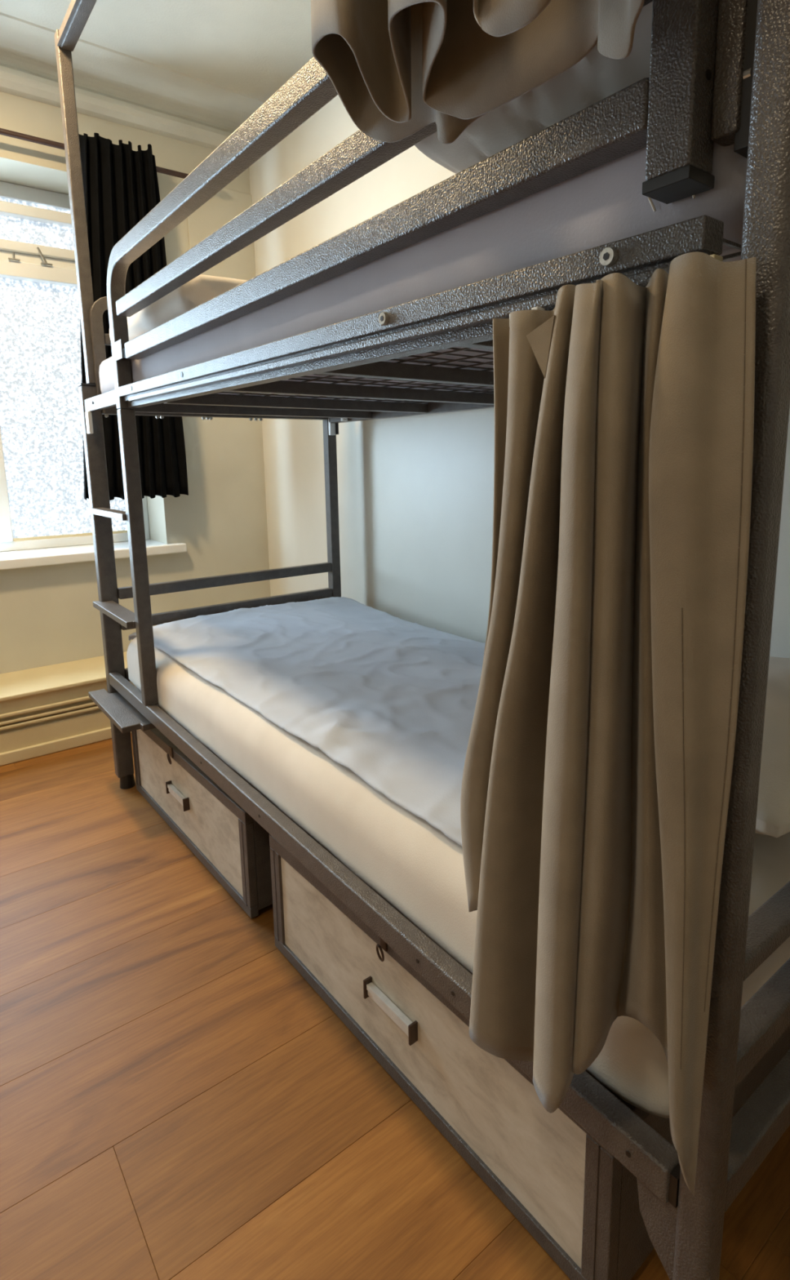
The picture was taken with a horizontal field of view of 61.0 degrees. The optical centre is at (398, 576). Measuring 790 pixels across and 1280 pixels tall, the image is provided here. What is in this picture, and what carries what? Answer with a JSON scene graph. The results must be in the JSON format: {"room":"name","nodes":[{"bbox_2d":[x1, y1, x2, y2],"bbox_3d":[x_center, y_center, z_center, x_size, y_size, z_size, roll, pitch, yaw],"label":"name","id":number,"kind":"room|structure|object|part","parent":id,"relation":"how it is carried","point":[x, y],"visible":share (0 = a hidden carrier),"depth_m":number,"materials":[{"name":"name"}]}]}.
{"room":"dormitory","nodes":[
{"label":"dormitory","id":0,"kind":"room"},
{"bbox_2d":[0,91,271,674],"bbox_3d":[-2.151,-0.623,2.506,3.835,2.710,0.300,-8,12,-37],"label":"wall","id":1,"kind":"structure","parent":0,"point":[48,615],"depth_m":3.07,"materials":[{"name":"paint"}]},
{"bbox_2d":[0,651,161,765],"bbox_3d":[-2.014,0.631,2.402,3.635,0.270,0.345,-8,12,-37],"label":"baseboard","id":2,"kind":"structure","parent":1,"relation":"attached to","point":[47,709],"depth_m":2.70,"materials":[{"name":"beige paint"}]},
{"bbox_3d":[-1.922,0.701,2.293,3.635,0.076,0.018,-8,12,-37],"label":"panel","id":3,"kind":"part","parent":2,"relation":"part of","materials":[{"name":"beige paint"}]},
{"bbox_2d":[0,181,186,569],"bbox_3d":[-1.729,-0.841,2.765,1.505,1.607,0.350,-8,12,-37],"label":"window","id":4,"kind":"structure","parent":1,"relation":"in","point":[45,518],"depth_m":3.02,"materials":[{"name":"white paint"}]},
{"bbox_3d":[-1.841,-1.621,2.744,1.245,0.060,0.050,-8,12,-37],"label":"frame rail","id":5,"kind":"part","parent":4,"relation":"part of","materials":[{"name":"white paint"}]},
{"bbox_3d":[-1.560,-1.618,2.959,0.543,0.027,0.006,-8,12,-37],"label":"pane","id":6,"kind":"part","parent":4,"relation":"part of","materials":[{"name":"grey"}]},
{"bbox_3d":[-1.545,-1.580,2.947,0.543,0.045,0.060,-8,12,-37],"label":"sash","id":7,"kind":"part","parent":4,"relation":"part of","materials":[{"name":"white paint"}]},
{"bbox_3d":[-1.558,-1.509,2.978,0.543,0.105,0.006,-8,12,-37],"label":"pane","id":8,"kind":"part","parent":4,"relation":"part of","materials":[{"name":"grey"}]},
{"bbox_3d":[-1.546,-1.435,2.977,0.543,0.040,0.050,-8,12,-37],"label":"sash rail","id":9,"kind":"part","parent":4,"relation":"part of","materials":[{"name":"white paint"}]},
{"bbox_3d":[-1.545,-0.751,3.110,0.543,1.135,0.006,-8,12,-37],"label":"pane","id":10,"kind":"part","parent":4,"relation":"part of","materials":[{"name":"grey glass"}]},
{"bbox_3d":[-1.816,-0.130,3.003,1.245,0.043,0.050,-8,12,-37],"label":"frame rail","id":11,"kind":"part","parent":4,"relation":"part of","materials":[{"name":"white paint"}]},
{"bbox_3d":[-1.716,-0.070,2.899,1.505,0.042,0.350,-8,12,-37],"label":"sill","id":12,"kind":"part","parent":4,"relation":"part of","materials":[{"name":"white paint"}]},
{"bbox_2d":[0,128,189,178],"bbox_3d":[-1.614,-1.675,2.503,1.930,0.035,0.090,-8,12,-37],"label":"curtain rod","id":13,"kind":"object","parent":1,"relation":"attached to","point":[12,134],"visible":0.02,"depth_m":2.63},
{"bbox_2d":[78,133,188,500],"bbox_3d":[-1.164,-1.070,2.852,0.448,1.477,0.056,-8,12,-37],"label":"window curtain","id":14,"kind":"object","parent":13,"relation":"hanging from","point":[121,188],"visible":0.48,"depth_m":2.82,"materials":[{"name":"black fabric"}]},
{"bbox_2d":[0,12,265,150],"bbox_3d":[-2.086,-1.837,2.013,3.635,0.150,0.245,-8,12,-37],"label":"trim","id":15,"kind":"structure","parent":1,"relation":"attached to","point":[110,85],"depth_m":2.76,"materials":[{"name":"paint"}]},
{"bbox_2d":[186,188,255,279],"bbox_3d":[-0.834,-1.617,3.166,0.323,0.400,0.012,-8,12,-37],"label":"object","id":16,"kind":"structure","parent":1,"relation":"attached to","point":[226,204],"depth_m":3.16,"materials":[{"name":"paint"}]},
{"bbox_2d":[0,0,313,101],"bbox_3d":[-0.751,-1.693,0.262,3.935,0.120,5.250,-8,12,-37],"label":"ceiling","id":17,"kind":"structure","parent":0,"point":[253,48],"depth_m":2.50,"materials":[{"name":"paint"}]},
{"bbox_2d":[0,733,789,1279],"bbox_3d":[-0.659,1.070,0.682,3.635,0.050,4.800,-8,12,-37],"label":"floor","id":18,"kind":"structure","parent":0,"point":[178,1101],"depth_m":1.20,"materials":[{"name":"brown wood"}]},
{"bbox_2d":[131,728,301,918],"bbox_3d":[-0.411,0.627,2.187,0.640,0.300,0.886,-9,13,-38],"label":"drawer","id":19,"kind":"object","parent":18,"relation":"on","point":[234,848],"visible":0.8,"depth_m":1.86,"materials":[{"name":"grey paint"}]},
{"bbox_3d":[-0.705,0.648,2.062,0.018,0.038,0.005,-9,13,-38],"label":"handle","id":20,"kind":"part","parent":19,"relation":"part of","materials":[{"name":"brown metal"}]},
{"bbox_3d":[-0.660,0.657,2.011,0.012,0.024,0.133,-9,13,-38],"label":"handle","id":21,"kind":"part","parent":19,"relation":"part of","materials":[{"name":"silver metal"}]},
{"bbox_3d":[-0.619,0.665,1.956,0.018,0.038,0.005,-9,13,-38],"label":"handle","id":22,"kind":"part","parent":19,"relation":"part of","materials":[{"name":"brown metal"}]},
{"bbox_3d":[-0.640,0.664,2.007,0.012,0.228,0.802,-9,13,-38],"label":"panel","id":23,"kind":"part","parent":19,"relation":"part of","materials":[{"name":"laminate"}]},
{"bbox_3d":[-0.643,0.536,1.984,0.022,0.032,0.886,-9,13,-38],"label":"frame rail","id":24,"kind":"part","parent":19,"relation":"part of","materials":[{"name":"grey paint"}]},
{"bbox_3d":[-0.638,0.790,2.028,0.022,0.028,0.886,-9,13,-38],"label":"frame rail","id":25,"kind":"part","parent":19,"relation":"part of","materials":[{"name":"grey paint"}]},
{"bbox_3d":[-0.401,0.756,2.216,0.588,0.010,0.854,-9,13,-38],"label":"panel","id":26,"kind":"part","parent":19,"relation":"part of","materials":[{"name":"grey paint"}]},
{"bbox_3d":[-0.126,0.683,1.862,0.598,0.250,0.016,-9,13,-38],"label":"panel","id":27,"kind":"part","parent":19,"relation":"part of","materials":[{"name":"grey paint"}]},
{"bbox_2d":[53,0,789,1279],"bbox_3d":[-0.031,-0.371,1.613,0.994,2.450,2.179,-8,12,-37],"label":"bunk bed","id":28,"kind":"object","parent":18,"relation":"on","point":[720,69],"visible":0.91,"depth_m":0.75,"materials":[{"name":"grey paint"}]},
{"bbox_3d":[-0.994,-1.119,2.085,0.037,1.011,0.038,-8,12,-37],"label":"canopy post","id":29,"kind":"part","parent":28,"relation":"part of","materials":[{"name":"grey metal"}]},
{"bbox_3d":[-0.354,-1.456,1.173,0.036,0.048,2.085,-8,12,-37],"label":"canopy rail","id":30,"kind":"part","parent":28,"relation":"part of","materials":[{"name":"grey metal"}]},
{"bbox_3d":[-0.987,0.047,2.278,0.056,1.340,0.044,-8,12,-37],"label":"post","id":31,"kind":"part","parent":28,"relation":"part of","materials":[{"name":"grey metal"}]},
{"bbox_3d":[-0.270,-0.557,1.189,0.038,0.400,1.644,-8,12,-37],"label":"guard rail","id":32,"kind":"part","parent":28,"relation":"part of","materials":[{"name":"grey metal"}]},
{"bbox_3d":[-0.270,-0.187,2.769,0.040,1.700,0.040,-8,12,-37],"label":"post","id":33,"kind":"part","parent":28,"relation":"part of","materials":[{"name":"grey metal"}]},
{"bbox_3d":[-0.349,0.480,1.491,0.030,0.042,2.073,-8,12,-37],"label":"rail","id":34,"kind":"part","parent":28,"relation":"part of","materials":[{"name":"grey metal"}]},
{"bbox_3d":[0.361,-0.509,1.866,0.037,0.058,2.063,-8,12,-37],"label":"rail","id":35,"kind":"part","parent":28,"relation":"part of","materials":[{"name":"grey metal"}]},
{"bbox_3d":[-0.246,-0.388,1.183,0.030,0.046,1.647,-8,12,-37],"label":"rail","id":36,"kind":"part","parent":28,"relation":"part of","materials":[{"name":"grey metal"}]},
{"bbox_2d":[98,142,747,402],"bbox_3d":[-0.004,-0.537,1.581,0.859,0.157,2.041,-8,12,-37],"label":"mattress","id":37,"kind":"object","parent":28,"relation":"on","point":[606,203],"visible":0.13,"depth_m":0.77,"materials":[{"name":"white fabric"}]},
{"bbox_2d":[109,274,247,340],"bbox_3d":[-0.392,-0.754,2.061,0.793,0.118,0.704,-8,12,-37],"label":"duvet","id":38,"kind":"object","parent":37,"relation":"on","point":[202,288],"visible":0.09,"depth_m":1.62,"materials":[{"name":"white fabric"}]},
{"bbox_2d":[414,1,653,173],"bbox_3d":[0.322,-0.594,0.842,0.472,0.198,0.454,-8,12,-37],"label":"pillow","id":39,"kind":"object","parent":37,"relation":"on","point":[596,77],"visible":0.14,"depth_m":0.73,"materials":[{"name":"white fabric"}]},
{"bbox_2d":[126,636,789,1118],"bbox_3d":[0.008,0.356,1.736,0.844,0.188,2.027,-8,12,-37],"label":"mattress","id":40,"kind":"object","parent":28,"relation":"on","point":[406,860],"visible":0.21,"depth_m":1.11,"materials":[{"name":"white fabric"}]},
{"bbox_2d":[128,596,485,846],"bbox_3d":[-0.033,0.262,1.830,0.853,0.104,1.850,-8,12,-37],"label":"duvet","id":41,"kind":"object","parent":40,"relation":"on","point":[388,699],"visible":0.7,"depth_m":1.64,"materials":[{"name":"white fabric"}]},
{"bbox_2d":[755,656,789,837],"bbox_3d":[0.573,0.241,1.129,0.605,0.173,0.390,-8,12,-37],"label":"pillow","id":42,"kind":"object","parent":41,"relation":"on","point":[773,815],"visible":0.08,"depth_m":0.89,"materials":[{"name":"white fabric"}]},
{"bbox_2d":[311,0,644,144],"bbox_3d":[0.060,-0.860,0.563,0.200,0.936,0.470,-6,11,-28],"label":"curtain","id":43,"kind":"object","parent":28,"relation":"hanging from","point":[397,68],"visible":1,"depth_m":0.64,"materials":[{"name":"beige fabric"}]},
{"bbox_2d":[603,252,609,260],"bbox_3d":[0.185,-0.284,0.596,0.001,0.007,0.007,-8,12,-37],"label":"bolt","id":44,"kind":"object","parent":28,"relation":"attached to","point":[606,255],"depth_m":0.60,"materials":[{"name":"grey metal"}]},
{"bbox_2d":[460,251,756,1195],"bbox_3d":[0.160,0.161,0.654,0.100,0.840,0.330,-8,12,-37],"label":"curtain","id":45,"kind":"object","parent":28,"relation":"hanging from","point":[598,767],"visible":1,"depth_m":0.58,"materials":[{"name":"beige fabric"}]},
{"bbox_3d":[0.270,0.678,0.702,0.006,0.100,0.049,-8,12,-37],"label":"gusset plate","id":46,"kind":"part","parent":28,"relation":"part of","materials":[{"name":"grey paint"}]},
{"bbox_3d":[0.282,0.611,0.675,0.022,0.034,0.008,-8,12,-37],"label":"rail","id":47,"kind":"part","parent":28,"relation":"part of","materials":[{"name":"black plastic"}]},
{"bbox_3d":[0.266,-0.518,0.514,0.024,0.335,0.022,-8,12,-37],"label":"hook plate","id":48,"kind":"part","parent":28,"relation":"part of","materials":[{"name":"grey paint"}]},
{"bbox_3d":[0.285,-0.187,0.520,0.036,2.450,0.036,-8,12,-37],"label":"post","id":49,"kind":"part","parent":28,"relation":"part of","materials":[{"name":"grey metal"}]},
{"bbox_2d":[269,829,789,1279],"bbox_3d":[0.227,0.752,1.402,0.640,0.300,0.908,-9,13,-38],"label":"drawer","id":50,"kind":"object","parent":18,"relation":"on","point":[579,1202],"visible":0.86,"depth_m":1.08,"materials":[{"name":"grey paint"}]},
{"bbox_3d":[-0.058,0.776,1.266,0.018,0.038,0.005,-9,13,-38],"label":"handle","id":51,"kind":"part","parent":50,"relation":"part of","materials":[{"name":"brown metal"}]},
{"bbox_3d":[-0.014,0.785,1.216,0.012,0.024,0.128,-9,13,-38],"label":"handle","id":52,"kind":"part","parent":50,"relation":"part of","materials":[{"name":"silver metal"}]},
{"bbox_3d":[0.026,0.792,1.163,0.018,0.038,0.005,-9,13,-38],"label":"handle","id":53,"kind":"part","parent":50,"relation":"part of","materials":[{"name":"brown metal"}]},
{"bbox_3d":[0.000,0.916,1.243,0.022,0.028,0.908,-9,13,-38],"label":"frame rail","id":54,"kind":"part","parent":50,"relation":"part of","materials":[{"name":"grey paint"}]},
{"bbox_3d":[-0.002,0.790,1.222,0.012,0.228,0.824,-9,13,-38],"label":"panel","id":55,"kind":"part","parent":50,"relation":"part of","materials":[{"name":"laminate"}]},
{"bbox_3d":[-0.005,0.662,1.199,0.022,0.032,0.908,-9,13,-38],"label":"frame rail","id":56,"kind":"part","parent":50,"relation":"part of","materials":[{"name":"grey paint"}]},
{"bbox_3d":[0.238,0.882,1.431,0.588,0.010,0.876,-9,13,-38],"label":"panel","id":57,"kind":"part","parent":50,"relation":"part of","materials":[{"name":"grey paint"}]},
{"bbox_3d":[0.518,0.810,1.069,0.598,0.250,0.016,-9,13,-38],"label":"panel","id":58,"kind":"part","parent":50,"relation":"part of","materials":[{"name":"grey paint"}]},
{"bbox_2d":[248,94,789,657],"bbox_3d":[0.822,-0.511,1.573,0.150,2.710,4.800,-8,12,-37],"label":"wall","id":59,"kind":"structure","parent":0,"point":[415,493],"depth_m":2.61,"materials":[{"name":"paint"}]}
]}

